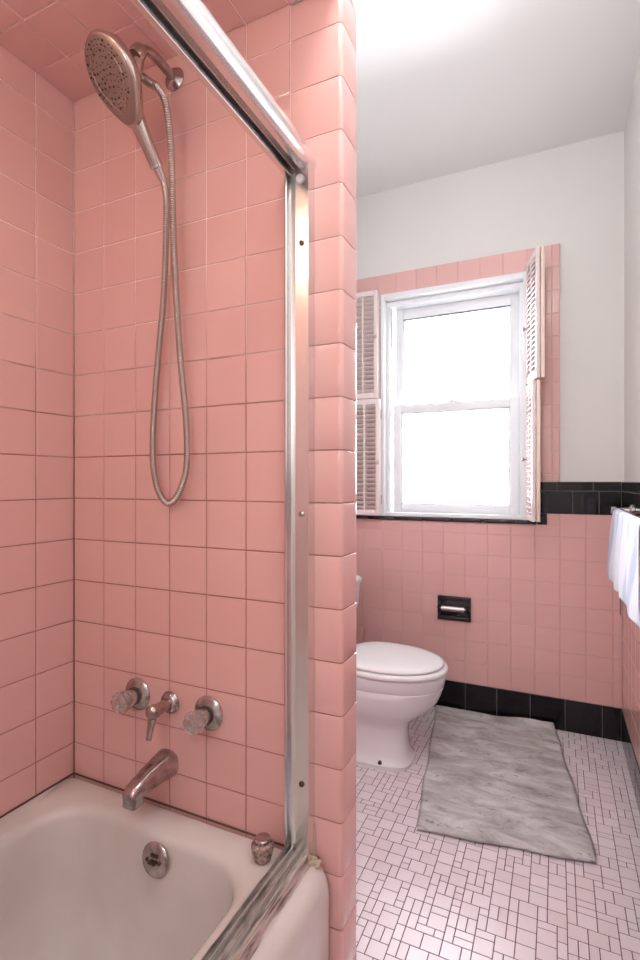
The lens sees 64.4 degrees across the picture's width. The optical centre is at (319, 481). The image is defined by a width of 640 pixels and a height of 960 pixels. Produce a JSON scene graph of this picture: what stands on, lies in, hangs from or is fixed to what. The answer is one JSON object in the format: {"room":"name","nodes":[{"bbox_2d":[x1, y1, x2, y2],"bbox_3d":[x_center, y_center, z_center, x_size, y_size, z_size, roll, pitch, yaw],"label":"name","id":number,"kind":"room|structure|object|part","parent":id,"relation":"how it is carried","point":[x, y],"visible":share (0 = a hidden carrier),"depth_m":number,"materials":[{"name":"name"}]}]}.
{"room":"bathroom","nodes":[
{"label":"bathroom","id":0,"kind":"room"},
{"bbox_2d":[0,44,74,815],"bbox_3d":[-0.670,-0.210,1.510,0.130,2.980,3.570,0,0,25],"label":"wall","id":1,"kind":"structure","parent":0,"point":[37,120],"depth_m":1.27,"materials":[{"name":"pink tile"}]},
{"bbox_2d":[0,0,357,101],"bbox_3d":[-0.620,-1.311,0.537,0.782,0.577,1.650,0,0,25],"label":"ceiling","id":2,"kind":"structure","parent":0,"point":[49,36],"depth_m":1.14,"materials":[{"name":"pink tile"}]},
{"bbox_2d":[75,0,355,959],"bbox_3d":[-0.290,0.076,1.245,0.782,2.208,0.089,0,0,25],"label":"wall partition","id":3,"kind":"structure","parent":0,"point":[185,598],"depth_m":1.17,"materials":[{"name":"pink tile"}]},
{"bbox_2d":[110,678,149,713],"bbox_3d":[-0.471,0.530,1.238,0.080,0.080,0.074,0,0,25],"label":"handle","id":4,"kind":"object","parent":3,"relation":"attached to","point":[136,695],"visible":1,"depth_m":1.25,"materials":[{"name":"silver metal"}]},
{"bbox_2d":[122,748,177,810],"bbox_3d":[-0.395,0.682,1.171,0.064,0.073,0.131,0,0,25],"label":"tub spout","id":5,"kind":"object","parent":3,"relation":"attached to","point":[163,765],"visible":1,"depth_m":1.16,"materials":[{"name":"silver metal"}]},
{"bbox_2d":[122,796,143,810],"bbox_3d":[-0.415,0.705,1.129,0.038,0.029,0.036,0,0,25],"label":"outlet","id":6,"kind":"object","parent":5,"relation":"attached to","point":[132,803],"depth_m":1.11,"materials":[{"name":"silver metal"}]},
{"bbox_2d":[129,42,183,91],"bbox_3d":[-0.380,-0.910,1.160,0.058,0.170,0.139,0,0,25],"label":"pipe","id":7,"kind":"object","parent":3,"relation":"attached to","point":[174,77],"visible":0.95,"depth_m":1.15,"materials":[{"name":"silver metal"}]},
{"bbox_2d":[142,73,154,90],"bbox_3d":[-0.382,-0.891,1.131,0.039,0.033,0.022,0,0,-9],"label":"outlet","id":8,"kind":"object","parent":7,"relation":"attached to","point":[147,81],"depth_m":1.12,"materials":[{"name":"silver metal"}]},
{"bbox_2d":[149,81,190,506],"bbox_3d":[-0.366,-0.416,1.164,0.125,0.949,0.084,0,0,25],"label":"shower hose","id":9,"kind":"object","parent":7,"relation":"hanging from","point":[169,198],"visible":1,"depth_m":1.16,"materials":[{"name":"silver metal"}]},
{"bbox_2d":[85,28,167,182],"bbox_3d":[-0.436,-0.815,1.118,0.131,0.226,0.199,0,0,7],"label":"shower","id":10,"kind":"object","parent":9,"relation":"attached to","point":[112,69],"visible":1,"depth_m":1.08,"materials":[{"name":"silver metal"}]},
{"bbox_3d":[-0.405,-0.791,1.144,0.048,0.126,0.112,0,0,25],"label":"handle","id":11,"kind":"part","parent":10,"relation":"part of","materials":[{"name":"silver metal"}]},
{"bbox_2d":[145,691,178,740],"bbox_3d":[-0.377,0.547,1.193,0.054,0.085,0.078,0,0,25],"label":"lever","id":12,"kind":"object","parent":3,"relation":"attached to","point":[169,703],"visible":1,"depth_m":1.18,"materials":[{"name":"silver metal"}]},
{"bbox_3d":[-0.388,0.555,1.170,0.024,0.070,0.027,0,0,25],"label":"lever","id":13,"kind":"part","parent":12,"relation":"part of","materials":[{"name":"silver metal"}]},
{"bbox_3d":[-0.379,0.532,1.190,0.033,0.033,0.059,0,0,25],"label":"stem","id":14,"kind":"part","parent":12,"relation":"part of","materials":[{"name":"silver metal"}]},
{"bbox_2d":[182,696,222,735],"bbox_3d":[-0.273,0.536,1.146,0.080,0.080,0.074,0,0,25],"label":"handle","id":15,"kind":"object","parent":3,"relation":"attached to","point":[208,714],"visible":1,"depth_m":1.16,"materials":[{"name":"silver metal"}]},
{"bbox_2d":[129,0,321,959],"bbox_3d":[-0.357,0.047,0.368,0.084,1.480,1.555,0,0,25],"label":"door frame","id":16,"kind":"structure","parent":3,"relation":"attached to","point":[188,27],"depth_m":1.06,"materials":[{"name":"silver metal"}]},
{"bbox_3d":[-0.366,-0.670,0.372,0.064,0.046,1.555,0,0,25],"label":"header rail","id":17,"kind":"part","parent":16,"relation":"part of","materials":[{"name":"silver metal"}]},
{"bbox_2d":[356,131,623,707],"bbox_3d":[0.753,-0.210,2.694,1.648,2.980,0.180,0,0,25],"label":"wall","id":18,"kind":"structure","parent":0,"point":[546,619],"depth_m":2.47,"materials":[{"name":"pink tile"}]},
{"bbox_2d":[356,290,379,399],"bbox_3d":[0.239,-0.748,2.783,0.172,0.585,0.061,0,0,22],"label":"window shutter","id":19,"kind":"object","parent":18,"relation":"attached to","point":[367,302],"visible":0.79,"depth_m":2.77,"materials":[{"name":"white paint"}]},
{"bbox_2d":[355,398,381,514],"bbox_3d":[0.246,-0.135,2.768,0.172,0.630,0.061,0,0,19],"label":"window shutter","id":20,"kind":"object","parent":18,"relation":"attached to","point":[364,404],"visible":0.75,"depth_m":2.76,"materials":[{"name":"white paint"}]},
{"bbox_2d":[356,515,536,523],"bbox_3d":[0.592,0.196,2.675,1.010,0.018,0.032,0,0,25],"label":"trim","id":21,"kind":"structure","parent":18,"relation":"attached to","point":[357,516],"depth_m":2.62,"materials":[{"name":"black tile"}]},
{"bbox_2d":[380,271,526,519],"bbox_3d":[0.705,-0.419,2.704,0.744,1.209,0.182,0,0,25],"label":"window","id":22,"kind":"structure","parent":18,"relation":"in","point":[508,290],"depth_m":2.69,"materials":[{"name":"white paint"}]},
{"bbox_3d":[0.711,-0.130,2.702,0.655,0.590,0.035,0,0,25],"label":"sash","id":23,"kind":"part","parent":22,"relation":"part of","materials":[{"name":"white paint"}]},
{"bbox_3d":[0.729,-0.670,2.741,0.655,0.591,0.035,0,0,25],"label":"sash","id":24,"kind":"part","parent":22,"relation":"part of","materials":[{"name":"white paint"}]},
{"bbox_2d":[437,595,470,622],"bbox_3d":[0.683,0.652,2.601,0.168,0.124,0.047,0,0,25],"label":"toilet paper holder","id":25,"kind":"object","parent":18,"relation":"attached to","point":[452,608],"visible":1,"depth_m":2.60,"materials":[{"name":"black ceramic"}]},
{"bbox_2d":[433,680,621,740],"bbox_3d":[0.717,1.104,2.616,1.448,0.152,0.014,0,0,25],"label":"baseboard","id":26,"kind":"structure","parent":18,"relation":"attached to","point":[596,720],"depth_m":2.45,"materials":[{"name":"black tile"}]},
{"bbox_2d":[522,380,540,521],"bbox_3d":[0.992,-0.140,2.373,0.077,0.640,0.184,0,0,14],"label":"window shutter","id":27,"kind":"object","parent":18,"relation":"attached to","point":[533,388],"visible":1,"depth_m":2.29,"materials":[{"name":"white paint"}]},
{"bbox_3d":[0.983,-0.140,2.375,0.018,0.640,0.180,0,0,14],"label":"shutter frame","id":28,"kind":"part","parent":27,"relation":"part of","materials":[{"name":"white paint"}]},
{"bbox_3d":[1.011,-0.140,2.366,0.018,0.640,0.180,0,0,20],"label":"shutter frame","id":29,"kind":"part","parent":27,"relation":"part of","materials":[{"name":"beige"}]},
{"bbox_2d":[522,246,544,384],"bbox_3d":[1.006,-0.764,2.371,0.086,0.588,0.185,0,0,8],"label":"window shutter","id":30,"kind":"object","parent":18,"relation":"attached to","point":[535,266],"visible":0.97,"depth_m":2.30,"materials":[{"name":"white paint"}]},
{"bbox_3d":[0.992,-0.764,2.373,0.018,0.588,0.180,0,0,8],"label":"shutter frame","id":31,"kind":"part","parent":30,"relation":"part of","materials":[{"name":"white paint"}]},
{"bbox_3d":[1.025,-0.764,2.366,0.018,0.588,0.180,0,0,17],"label":"shutter frame","id":32,"kind":"part","parent":30,"relation":"part of","materials":[{"name":"beige wood"}]},
{"bbox_2d":[537,482,620,524],"bbox_3d":[1.211,0.102,2.385,0.353,0.206,0.011,0,0,25],"label":"trim","id":33,"kind":"structure","parent":18,"relation":"attached to","point":[584,498],"depth_m":2.38,"materials":[{"name":"black tile"}]},
{"bbox_2d":[356,0,639,197],"bbox_3d":[0.041,-1.650,1.167,1.648,0.100,3.550,0,0,25],"label":"ceiling","id":34,"kind":"structure","parent":0,"point":[444,87],"depth_m":2.02,"materials":[{"name":"white paint"}]},
{"bbox_2d":[356,707,639,959],"bbox_3d":[0.024,1.230,1.131,1.648,0.100,3.470,0,0,25],"label":"floor","id":35,"kind":"structure","parent":0,"point":[421,895],"depth_m":1.49,"materials":[{"name":"tile"}]},
{"bbox_2d":[0,772,328,959],"bbox_3d":[-0.644,0.958,0.510,0.760,0.444,1.540,0,0,25],"label":"bathtub","id":36,"kind":"object","parent":35,"relation":"on","point":[84,875],"depth_m":1.14,"materials":[{"name":"ceramic"}]},
{"bbox_3d":[-0.365,0.838,1.126,0.074,0.073,0.017,0,0,25],"label":"overflow plate","id":37,"kind":"part","parent":36,"relation":"part of","materials":[{"name":"silver metal"}]},
{"bbox_3d":[-0.118,0.760,1.054,0.048,0.048,0.049,0,0,25],"label":"fluted knob","id":38,"kind":"part","parent":36,"relation":"part of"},
{"bbox_2d":[356,575,448,771],"bbox_3d":[0.188,0.822,2.263,0.764,0.716,0.550,0,0,25],"label":"toilet","id":39,"kind":"object","parent":35,"relation":"on","point":[396,684],"visible":0.52,"depth_m":2.08,"materials":[{"name":"white ceramic"}]},
{"bbox_3d":[-0.029,0.640,2.364,0.279,0.290,0.530,0,0,25],"label":"tank","id":40,"kind":"part","parent":39,"relation":"part of","materials":[{"name":"white ceramic"}]},
{"bbox_3d":[-0.027,0.479,2.363,0.290,0.030,0.550,0,0,25],"label":"tank lid","id":41,"kind":"part","parent":39,"relation":"part of","materials":[{"name":"white ceramic"}]},
{"bbox_3d":[0.311,0.752,2.178,0.435,0.022,0.362,0,0,25],"label":"lid","id":42,"kind":"part","parent":39,"relation":"part of","materials":[{"name":"white plastic"}]},
{"bbox_3d":[0.260,0.983,2.201,0.570,0.394,0.372,0,0,25],"label":"bowl","id":43,"kind":"part","parent":39,"relation":"part of","materials":[{"name":"white ceramic"}]},
{"bbox_3d":[0.312,0.774,2.177,0.466,0.022,0.388,0,0,25],"label":"seat","id":44,"kind":"part","parent":39,"relation":"part of","materials":[{"name":"white plastic"}]},
{"bbox_2d":[417,705,595,862],"bbox_3d":[0.729,1.157,2.096,0.562,0.040,0.969,0,0,17],"label":"bath rug","id":45,"kind":"object","parent":35,"relation":"on","point":[488,779],"visible":1,"depth_m":1.93,"materials":[{"name":"grey fabric"}]},
{"bbox_2d":[622,51,639,767],"bbox_3d":[0.739,-0.210,0.797,0.130,2.980,3.470,0,0,25],"label":"wall","id":46,"kind":"structure","parent":0,"point":[630,629],"depth_m":2.06,"materials":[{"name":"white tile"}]},
{"bbox_2d":[610,505,632,514],"bbox_3d":[0.968,0.112,1.538,0.076,0.047,1.052,0,0,25],"label":"towel bar","id":47,"kind":"object","parent":46,"relation":"attached to","point":[629,510],"visible":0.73,"depth_m":1.98,"materials":[{"name":"silver metal"}]},
{"bbox_2d":[607,509,639,627],"bbox_3d":[0.947,0.247,1.558,0.060,0.295,0.794,0,0,25],"label":"towel","id":48,"kind":"object","parent":47,"relation":"hanging from","point":[623,565],"visible":1,"depth_m":1.50,"materials":[{"name":"fabric"}]},
{"bbox_2d":[621,709,639,813],"bbox_3d":[0.682,1.104,0.822,0.011,0.150,3.266,0,0,25],"label":"baseboard","id":49,"kind":"structure","parent":46,"relation":"attached to","point":[632,763],"depth_m":1.99,"materials":[{"name":"black tile"}]},
{"bbox_2d":[622,482,639,517],"bbox_3d":[0.683,0.075,0.822,0.011,0.153,3.267,0,0,25],"label":"trim","id":50,"kind":"structure","parent":46,"relation":"attached to","point":[630,491],"depth_m":1.97,"materials":[{"name":"black tile"}]}
]}

